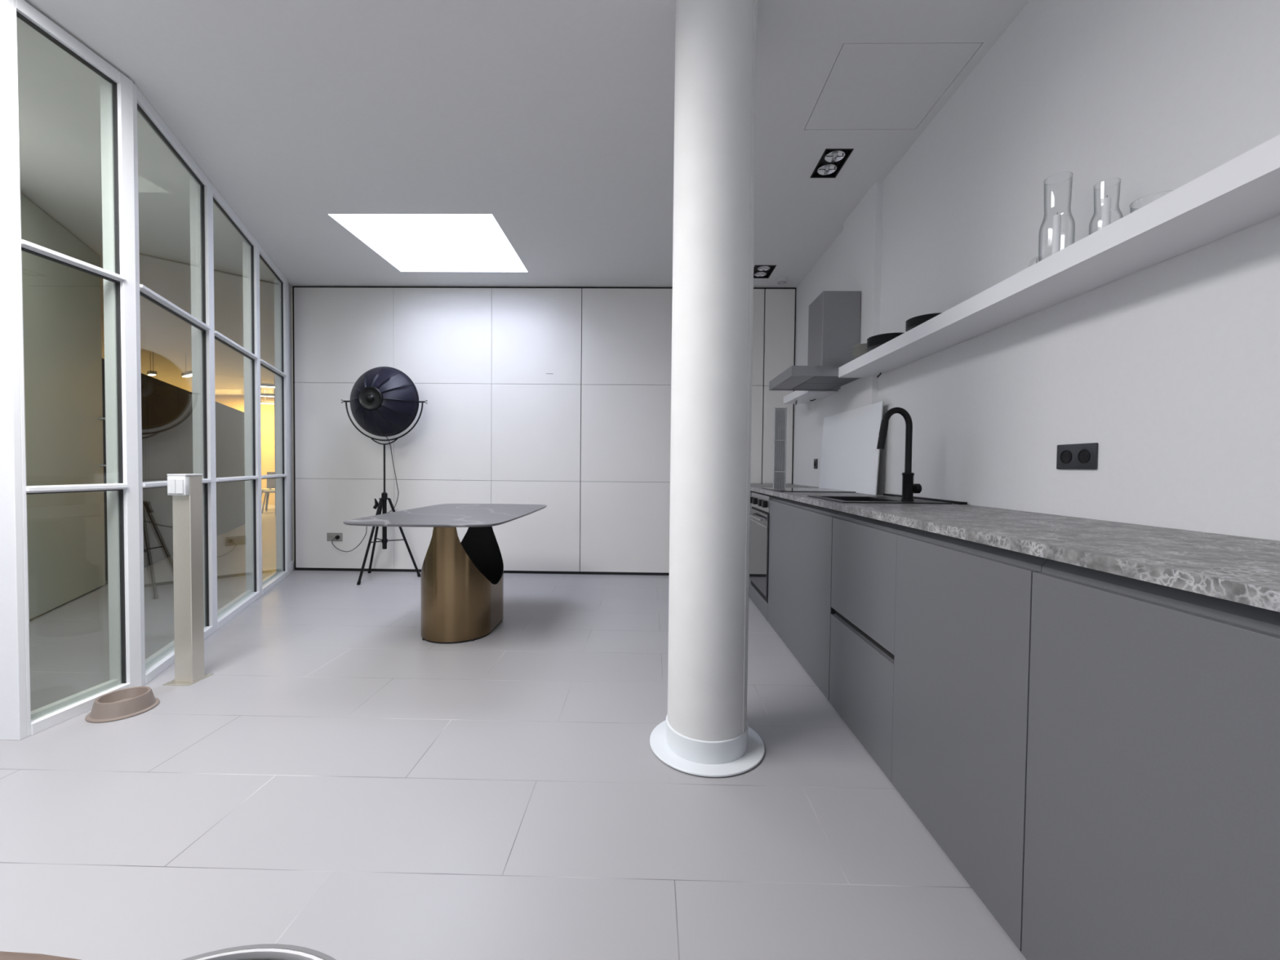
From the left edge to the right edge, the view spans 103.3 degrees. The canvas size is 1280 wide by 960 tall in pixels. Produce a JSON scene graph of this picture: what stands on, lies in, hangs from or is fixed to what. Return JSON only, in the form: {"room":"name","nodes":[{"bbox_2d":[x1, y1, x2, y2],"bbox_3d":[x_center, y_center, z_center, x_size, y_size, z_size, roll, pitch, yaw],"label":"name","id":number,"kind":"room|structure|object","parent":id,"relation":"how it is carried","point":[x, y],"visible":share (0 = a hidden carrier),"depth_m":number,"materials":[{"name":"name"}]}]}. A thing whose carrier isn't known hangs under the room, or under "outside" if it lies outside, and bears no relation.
{"room":"kitchen","nodes":[
{"label":"kitchen","id":0,"kind":"room"},
{"bbox_2d":[0,0,26,740],"bbox_3d":[-3.361,-0.432,1.937,1.995,2.840,0.025,1,1,1],"label":"wall","id":1,"kind":"structure","parent":0,"point":[13,703],"depth_m":1.92,"materials":[{"name":"white paint"}]},
{"bbox_2d":[12,0,141,737],"bbox_3d":[-2.397,-0.422,2.152,0.095,2.828,0.442,1,1,1],"label":"window","id":2,"kind":"structure","parent":1,"relation":"in","point":[117,273],"depth_m":2.30,"materials":[{"name":"white paint"}]},
{"bbox_2d":[20,188,29,622],"bbox_3d":[-3.681,-0.452,2.614,0.076,2.840,1.568,0,2,-29],"label":"wall","id":3,"kind":"structure","parent":0,"point":[20,188],"depth_m":3.31,"materials":[{"name":"paint"}]},
{"bbox_2d":[21,194,106,619],"bbox_3d":[-4.308,-0.485,3.842,0.126,2.808,1.186,0,2,-29],"label":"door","id":4,"kind":"structure","parent":3,"relation":"in","point":[62,304],"depth_m":3.74,"materials":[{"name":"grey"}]},
{"bbox_2d":[215,395,275,504],"bbox_3d":[-7.982,-0.758,13.195,9.310,2.840,0.100,1,1,1],"label":"wall","id":5,"kind":"structure","parent":0,"point":[236,402],"depth_m":13.17,"materials":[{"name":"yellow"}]},
{"bbox_2d":[274,377,275,515],"bbox_3d":[-7.460,-0.686,10.506,0.140,2.840,0.140,1,1,1],"label":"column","id":6,"kind":"structure","parent":0,"point":[274,378],"depth_m":10.43,"materials":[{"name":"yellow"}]},
{"bbox_2d":[290,291,294,560],"bbox_3d":[-3.461,-0.612,9.138,0.110,2.840,7.840,1,1,1],"label":"wall","id":7,"kind":"structure","parent":0,"point":[291,291],"depth_m":5.22,"materials":[{"name":"paint"}]},
{"bbox_2d":[0,504,1026,959],"bbox_3d":[-5.656,0.936,5.137,14.510,0.100,16.200,1,1,1],"label":"floor","id":8,"kind":"structure","parent":0,"point":[343,782],"depth_m":1.60,"materials":[{"name":"grey tile"}]},
{"bbox_2d":[0,951,80,959],"bbox_3d":[-0.475,0.709,-0.123,1.000,0.720,1.000,1,1,1],"label":"round table","id":9,"kind":"object","parent":8,"relation":"on","point":[3,955],"visible":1,"depth_m":0.36,"materials":[{"name":"brown wood"}]},
{"bbox_2d":[84,685,159,722],"bbox_3d":[-2.230,0.960,2.187,0.226,0.068,0.226,1,1,1],"label":"pet bowl","id":10,"kind":"object","parent":8,"relation":"on","point":[125,703],"visible":1,"depth_m":2.15,"materials":[{"name":"brown plastic"}]},
{"bbox_2d":[102,358,244,584],"bbox_3d":[-6.242,-0.154,7.096,0.401,1.970,6.230,0,2,-27],"label":"wall","id":11,"kind":"structure","parent":8,"relation":"on","point":[166,409],"depth_m":5.70,"materials":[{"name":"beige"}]},
{"bbox_2d":[133,83,216,685],"bbox_3d":[-2.565,-0.439,2.776,0.095,2.828,0.905,0,2,-22],"label":"window","id":12,"kind":"structure","parent":8,"relation":"on","point":[200,319],"depth_m":3.11,"materials":[{"name":"white paint"}]},
{"bbox_2d":[162,473,213,685],"bbox_3d":[-2.223,0.478,2.484,0.132,1.016,0.140,1,1,1],"label":"post","id":13,"kind":"object","parent":8,"relation":"on","point":[185,490],"visible":1,"depth_m":2.45,"materials":[{"name":"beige metal"}]},
{"bbox_2d":[211,183,261,629],"bbox_3d":[-2.915,-0.464,3.627,0.095,2.828,0.935,0,2,-22],"label":"window","id":14,"kind":"structure","parent":8,"relation":"on","point":[250,350],"depth_m":3.98,"materials":[{"name":"white paint"}]},
{"bbox_2d":[182,943,336,959],"bbox_3d":[-0.469,0.825,0.424,0.453,0.463,0.453,1,1,1],"label":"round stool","id":15,"kind":"object","parent":8,"relation":"on","point":[262,951],"visible":1,"depth_m":0.63,"materials":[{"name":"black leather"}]},
{"bbox_2d":[261,471,275,510],"bbox_3d":[-8.598,0.249,11.914,0.564,0.882,0.504,2,2,37],"label":"chair","id":16,"kind":"object","parent":8,"relation":"on","point":[262,490],"visible":0.14,"depth_m":11.66,"materials":[{"name":"grey wood"}]},
{"bbox_2d":[262,471,275,513],"bbox_3d":[-8.050,0.271,11.248,0.504,0.882,0.564,0,2,-28],"label":"chair","id":17,"kind":"object","parent":8,"relation":"on","point":[270,482],"visible":0.41,"depth_m":11.34,"materials":[{"name":"grey"}]},
{"bbox_2d":[257,243,289,595],"bbox_3d":[-3.265,-0.488,4.475,0.095,2.828,0.900,0,2,-22],"label":"window","id":18,"kind":"structure","parent":8,"relation":"on","point":[281,283],"depth_m":4.79,"materials":[{"name":"white paint"}]},
{"bbox_2d":[331,366,427,585],"bbox_3d":[-2.565,-0.068,4.728,1.082,1.992,0.464,1,1,15],"label":"floor lamp","id":19,"kind":"object","parent":8,"relation":"on","point":[384,401],"visible":0.96,"depth_m":4.66,"materials":[{"name":"metal"}]},
{"bbox_2d":[342,503,546,644],"bbox_3d":[-1.163,0.593,3.354,0.894,0.765,1.496,1,1,1],"label":"dining table","id":20,"kind":"object","parent":8,"relation":"on","point":[462,583],"visible":1,"depth_m":3.06,"materials":[{"name":"gold metal"}]},
{"bbox_2d":[748,490,755,597],"bbox_3d":[1.198,0.520,4.546,0.570,0.881,0.870,1,1,1],"label":"base cabinet","id":21,"kind":"object","parent":8,"relation":"on","point":[751,491],"visible":0.13,"depth_m":4.17,"materials":[{"name":"grey paint"}]},
{"bbox_2d":[749,492,773,621],"bbox_3d":[1.151,0.540,3.810,0.615,0.877,0.600,1,1,1],"label":"oven","id":22,"kind":"object","parent":8,"relation":"on","point":[760,509],"visible":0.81,"depth_m":3.74,"materials":[{"name":"grey paint"}]},
{"bbox_2d":[768,496,839,701],"bbox_3d":[1.166,0.561,2.904,0.570,0.881,1.205,1,1,1],"label":"base cabinet","id":23,"kind":"object","parent":8,"relation":"on","point":[801,534],"visible":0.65,"depth_m":2.72,"materials":[{"name":"grey paint"}]},
{"bbox_2d":[829,511,906,782],"bbox_3d":[1.148,0.583,2.002,0.570,0.881,0.600,1,1,1],"label":"base cabinet","id":24,"kind":"object","parent":8,"relation":"on","point":[864,548],"visible":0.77,"depth_m":1.94,"materials":[{"name":"grey paint"}]},
{"bbox_2d":[891,526,1048,951],"bbox_3d":[1.136,0.598,1.402,0.570,0.881,0.600,1,1,1],"label":"base cabinet","id":25,"kind":"object","parent":8,"relation":"on","point":[963,607],"visible":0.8,"depth_m":1.31,"materials":[{"name":"grey paint"}]},
{"bbox_2d":[1021,559,1279,959],"bbox_3d":[1.125,0.613,0.803,0.570,0.881,0.599,1,1,1],"label":"base cabinet","id":26,"kind":"object","parent":8,"relation":"on","point":[1153,806],"visible":0.97,"depth_m":0.84,"materials":[{"name":"grey paint"}]},
{"bbox_2d":[16,0,1030,395],"bbox_3d":[-5.627,-2.003,5.064,14.510,0.100,16.200,1,1,1],"label":"ceiling","id":27,"kind":"structure","parent":0,"point":[553,120],"depth_m":2.69,"materials":[{"name":"paint"}]},
{"bbox_2d":[146,351,156,376],"bbox_3d":[-7.824,-1.864,8.113,0.160,0.370,0.080,1,2,32],"label":"lamp","id":28,"kind":"object","parent":27,"relation":"hanging from","point":[150,372],"visible":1,"depth_m":8.08,"materials":[{"name":"grey plastic"}]},
{"bbox_2d":[181,354,191,377],"bbox_3d":[-7.174,-1.857,8.100,0.620,0.370,0.080,1,2,32],"label":"lamp","id":29,"kind":"object","parent":27,"relation":"hanging from","point":[187,374],"visible":0.53,"depth_m":8.15,"materials":[{"name":"grey plastic"}]},
{"bbox_2d":[133,81,288,280],"bbox_3d":[-2.892,-1.883,3.603,0.052,0.012,2.720,0,2,-22],"label":"trim","id":30,"kind":"structure","parent":27,"relation":"attached to","point":[134,82],"depth_m":2.99,"materials":[{"name":"paint"}]},
{"bbox_2d":[260,393,274,397],"bbox_3d":[-7.473,-1.925,10.705,1.100,0.370,0.080,0,2,-25],"label":"lamp","id":31,"kind":"object","parent":27,"relation":"hanging from","point":[261,394],"visible":0.21,"depth_m":10.54,"materials":[{"name":"grey plastic"}]},
{"bbox_2d":[260,387,274,404],"bbox_3d":[-8.367,-1.966,12.023,1.100,0.370,0.080,0,2,-25],"label":"lamp","id":32,"kind":"object","parent":27,"relation":"hanging from","point":[261,402],"visible":0.21,"depth_m":11.83,"materials":[{"name":"grey plastic"}]},
{"bbox_2d":[260,382,275,387],"bbox_3d":[-6.519,-1.882,9.387,1.100,0.370,0.080,0,2,-25],"label":"lamp","id":33,"kind":"object","parent":27,"relation":"hanging from","point":[262,384],"visible":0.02,"depth_m":9.23,"materials":[{"name":"grey plastic"}]},
{"bbox_2d":[345,213,520,261],"bbox_3d":[-1.612,-2.249,4.091,1.250,0.520,1.135,1,1,1],"label":"window","id":34,"kind":"structure","parent":27,"relation":"attached to","point":[408,237],"depth_m":4.62,"materials":[{"name":"white glass"}]},
{"bbox_2d":[753,265,776,278],"bbox_3d":[1.098,-1.887,4.554,0.186,0.033,0.298,1,1,1],"label":"recessed light","id":35,"kind":"object","parent":27,"relation":"in","point":[759,271],"visible":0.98,"depth_m":4.58,"materials":[{"name":"black metal"}]},
{"bbox_2d":[775,276,788,284],"bbox_3d":[1.327,-1.857,4.730,0.120,0.036,0.120,1,1,1],"label":"smoke detector","id":36,"kind":"object","parent":27,"relation":"attached to","point":[782,280],"visible":1,"depth_m":4.70,"materials":[{"name":"grey plastic"}]},
{"bbox_2d":[809,148,853,177],"bbox_3d":[1.106,-1.846,2.934,0.153,0.033,0.278,1,1,1],"label":"recessed light","id":37,"kind":"object","parent":27,"relation":"in","point":[832,161],"visible":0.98,"depth_m":2.95,"materials":[{"name":"black metal"}]},
{"bbox_2d":[804,42,982,129],"bbox_3d":[1.139,-1.829,2.369,0.571,0.019,0.534,1,1,1],"label":"ceiling panel","id":38,"kind":"object","parent":27,"relation":"attached to","point":[868,86],"depth_m":2.33,"materials":[{"name":"paint"}]},
{"bbox_2d":[292,286,795,573],"bbox_3d":[-0.982,-0.486,5.059,4.990,2.840,0.101,1,1,1],"label":"wall","id":39,"kind":"structure","parent":0,"point":[558,398],"depth_m":5.01,"materials":[{"name":"white paint"}]},
{"bbox_2d":[288,284,294,573],"bbox_3d":[-3.479,-0.508,4.986,0.069,2.838,0.210,0,2,-22],"label":"trim","id":40,"kind":"structure","parent":39,"relation":"attached to","point":[291,562],"depth_m":5.03,"materials":[{"name":"white paint"}]},
{"bbox_2d":[326,533,342,541],"bbox_3d":[-3.060,0.572,5.072,0.155,0.084,0.010,1,1,1],"label":"wall socket","id":41,"kind":"object","parent":39,"relation":"attached to","point":[330,536],"visible":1,"depth_m":5.07,"materials":[{"name":"grey plastic"}]},
{"bbox_2d":[296,567,669,575],"bbox_3d":[-0.989,0.922,5.058,4.945,0.026,0.014,1,1,1],"label":"baseboard","id":42,"kind":"structure","parent":39,"relation":"attached to","point":[297,568],"depth_m":5.05,"materials":[{"name":"black"}]},
{"bbox_2d":[649,0,764,777],"bbox_3d":[0.272,-0.395,1.931,0.440,2.839,0.440,1,1,1],"label":"column","id":43,"kind":"structure","parent":0,"point":[705,731],"depth_m":1.80,"materials":[{"name":"paint"}]},
{"bbox_2d":[792,0,1279,541],"bbox_3d":[1.483,-0.359,0.962,0.100,2.840,8.200,1,1,1],"label":"wall","id":44,"kind":"structure","parent":0,"point":[1171,366],"depth_m":1.62,"materials":[{"name":"paint"}]},
{"bbox_2d":[783,391,837,404],"bbox_3d":[1.389,-0.704,4.181,0.219,0.063,0.713,1,1,1],"label":"wall shelf","id":45,"kind":"object","parent":44,"relation":"attached to","point":[801,397],"visible":0.74,"depth_m":4.14,"materials":[{"name":"white paint"}]},
{"bbox_2d":[768,290,861,391],"bbox_3d":[1.230,-0.954,3.514,0.513,0.573,0.610,1,1,1],"label":"extractor hood","id":46,"kind":"object","parent":44,"relation":"attached to","point":[834,316],"visible":0.89,"depth_m":3.31,"materials":[{"name":"metal"}]},
{"bbox_2d":[813,458,817,468],"bbox_3d":[1.490,-0.137,4.299,0.010,0.084,0.084,1,1,1],"label":"wall socket","id":47,"kind":"object","parent":44,"relation":"attached to","point":[815,460],"visible":1,"depth_m":4.28,"materials":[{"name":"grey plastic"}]},
{"bbox_2d":[840,181,882,413],"bbox_3d":[1.461,-0.420,3.402,0.040,2.840,0.520,1,1,1],"label":"wall","id":48,"kind":"structure","parent":44,"relation":"attached to","point":[862,231],"depth_m":3.25,"materials":[{"name":"paint"}]},
{"bbox_2d":[838,134,1279,377],"bbox_3d":[1.331,-0.632,1.285,0.219,0.063,3.853,1,1,1],"label":"wall shelf","id":49,"kind":"object","parent":44,"relation":"attached to","point":[1242,193],"visible":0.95,"depth_m":1.37,"materials":[{"name":"white paint"}]},
{"bbox_2d":[852,350,869,359],"bbox_3d":[1.349,-0.734,3.027,0.152,0.052,0.152,1,1,1],"label":"bowl","id":50,"kind":"object","parent":49,"relation":"on","point":[856,354],"visible":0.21,"depth_m":2.99,"materials":[{"name":"grey ceramic"}]},
{"bbox_2d":[852,346,866,352],"bbox_3d":[1.349,-0.754,3.026,0.152,0.052,0.152,1,1,1],"label":"bowl","id":51,"kind":"object","parent":50,"relation":"on","point":[860,348],"visible":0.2,"depth_m":2.98,"materials":[{"name":"grey ceramic"}]},
{"bbox_2d":[852,342,867,349],"bbox_3d":[1.349,-0.774,3.026,0.152,0.052,0.152,1,1,1],"label":"bowl","id":52,"kind":"object","parent":51,"relation":"on","point":[860,345],"visible":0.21,"depth_m":2.98,"materials":[{"name":"grey ceramic"}]},
{"bbox_2d":[866,342,884,351],"bbox_3d":[1.357,-0.712,2.757,0.224,0.022,0.224,1,1,1],"label":"plate","id":53,"kind":"object","parent":49,"relation":"on","point":[873,347],"visible":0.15,"depth_m":2.73,"materials":[{"name":"grey ceramic"}]},
{"bbox_2d":[866,340,889,347],"bbox_3d":[1.357,-0.724,2.757,0.224,0.022,0.224,1,1,1],"label":"plate","id":54,"kind":"object","parent":53,"relation":"on","point":[884,341],"visible":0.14,"depth_m":2.70,"materials":[{"name":"grey ceramic"}]},
{"bbox_2d":[866,337,895,345],"bbox_3d":[1.357,-0.737,2.756,0.224,0.022,0.224,1,1,1],"label":"plate","id":55,"kind":"object","parent":54,"relation":"on","point":[885,339],"visible":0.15,"depth_m":2.69,"materials":[{"name":"grey ceramic"}]},
{"bbox_2d":[866,334,900,342],"bbox_3d":[1.357,-0.749,2.756,0.224,0.022,0.224,1,1,1],"label":"plate","id":56,"kind":"object","parent":55,"relation":"on","point":[894,335],"visible":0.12,"depth_m":2.68,"materials":[{"name":"grey ceramic"}]},
{"bbox_2d":[866,332,903,341],"bbox_3d":[1.357,-0.762,2.756,0.224,0.022,0.224,1,1,1],"label":"plate","id":57,"kind":"object","parent":56,"relation":"on","point":[895,333],"visible":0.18,"depth_m":2.67,"materials":[{"name":"grey ceramic"}]},
{"bbox_2d":[905,323,921,331],"bbox_3d":[1.354,-0.700,2.357,0.210,0.018,0.210,1,1,1],"label":"plate","id":58,"kind":"object","parent":49,"relation":"on","point":[917,325],"visible":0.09,"depth_m":2.35,"materials":[{"name":"grey ceramic"}]},
{"bbox_2d":[905,319,929,328],"bbox_3d":[1.354,-0.712,2.357,0.210,0.018,0.210,1,1,1],"label":"plate","id":59,"kind":"object","parent":58,"relation":"on","point":[923,321],"visible":0.13,"depth_m":2.32,"materials":[{"name":"grey ceramic"}]},
{"bbox_2d":[905,315,935,325],"bbox_3d":[1.354,-0.725,2.357,0.210,0.018,0.210,1,1,1],"label":"plate","id":60,"kind":"object","parent":59,"relation":"on","point":[931,317],"visible":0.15,"depth_m":2.31,"materials":[{"name":"grey ceramic"}]},
{"bbox_2d":[905,312,942,323],"bbox_3d":[1.354,-0.737,2.356,0.210,0.018,0.210,1,1,1],"label":"plate","id":61,"kind":"object","parent":60,"relation":"on","point":[936,313],"visible":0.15,"depth_m":2.29,"materials":[{"name":"grey ceramic"}]},
{"bbox_2d":[1035,172,1075,262],"bbox_3d":[1.331,-0.817,1.624,0.101,0.282,0.132,1,2,21],"label":"glass lantern","id":62,"kind":"object","parent":49,"relation":"on","point":[1056,224],"visible":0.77,"depth_m":1.60,"materials":[{"name":"clear glass"}]},
{"bbox_2d":[1051,212,1061,254],"bbox_3d":[1.325,-0.765,1.611,0.021,0.169,0.021,1,1,1],"label":"candle","id":63,"kind":"object","parent":62,"relation":"on","point":[1056,224],"depth_m":1.60,"materials":[{"name":"white wax"}]},
{"bbox_2d":[1088,184,1123,228],"bbox_3d":[1.366,-0.769,1.492,0.083,0.194,0.108,1,1,16],"label":"glass lantern","id":64,"kind":"object","parent":49,"relation":"on","point":[1106,202],"visible":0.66,"depth_m":1.47,"materials":[{"name":"clear glass"}]},
{"bbox_2d":[1101,195,1111,228],"bbox_3d":[1.362,-0.753,1.480,0.021,0.156,0.021,1,1,1],"label":"candle","id":65,"kind":"object","parent":64,"relation":"on","point":[1106,202],"depth_m":1.47,"materials":[{"name":"white wax"}]},
{"bbox_2d":[1056,442,1097,469],"bbox_3d":[1.438,-0.077,1.671,0.010,0.084,0.155,1,1,1],"label":"wall socket","id":66,"kind":"object","parent":44,"relation":"attached to","point":[1082,455],"visible":1,"depth_m":1.66,"materials":[{"name":"grey plastic"}]},
{"bbox_3d":[1.108,0.634,-0.051,0.570,0.881,1.108,1,1,1],"label":"base cabinet","id":67,"kind":"object","parent":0,"visible":0},
{"bbox_2d":[750,484,1279,612],"bbox_3d":[1.151,0.121,2.180,0.596,0.028,5.598,1,1,1],"label":"countertop","id":68,"kind":"structure","parent":67,"relation":"on","point":[1242,570],"depth_m":1.09,"materials":[{"name":"grey stone"}]},
{"bbox_2d":[761,487,856,493],"bbox_3d":[1.164,0.069,3.563,0.490,0.006,0.565,1,1,1],"label":"cooktop","id":69,"kind":"object","parent":68,"relation":"in","point":[788,490],"visible":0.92,"depth_m":3.43,"materials":[{"name":"black glass"}]},
{"bbox_2d":[773,407,786,489],"bbox_3d":[0.979,-0.220,3.538,0.084,0.570,0.022,1,1,1],"label":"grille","id":70,"kind":"object","parent":69,"relation":"on","point":[780,414],"visible":0.99,"depth_m":3.53,"materials":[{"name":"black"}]},
{"bbox_2d":[818,400,884,494],"bbox_3d":[1.423,-0.200,3.489,0.038,0.555,1.000,1,1,1],"label":"board","id":71,"kind":"object","parent":68,"relation":"on","point":[850,460],"visible":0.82,"depth_m":3.37,"materials":[{"name":"white"}]},
{"bbox_2d":[807,495,951,504],"bbox_3d":[1.151,0.189,2.513,0.483,0.192,0.510,1,1,1],"label":"sink","id":72,"kind":"object","parent":68,"relation":"in","point":[842,499],"visible":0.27,"depth_m":2.52,"materials":[{"name":"black metal"}]},
{"bbox_2d":[876,407,921,501],"bbox_3d":[1.217,-0.122,2.382,0.204,0.439,0.054,1,1,1],"label":"kitchen faucet","id":73,"kind":"object","parent":68,"relation":"on","point":[908,488],"visible":1,"depth_m":2.37,"materials":[{"name":"black metal"}]},
{"bbox_2d":[883,493,967,504],"bbox_3d":[1.437,0.094,2.605,0.030,0.010,0.740,1,1,1],"label":"ledge","id":74,"kind":"object","parent":68,"relation":"on","point":[889,495],"visible":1,"depth_m":2.44,"materials":[{"name":"black"}]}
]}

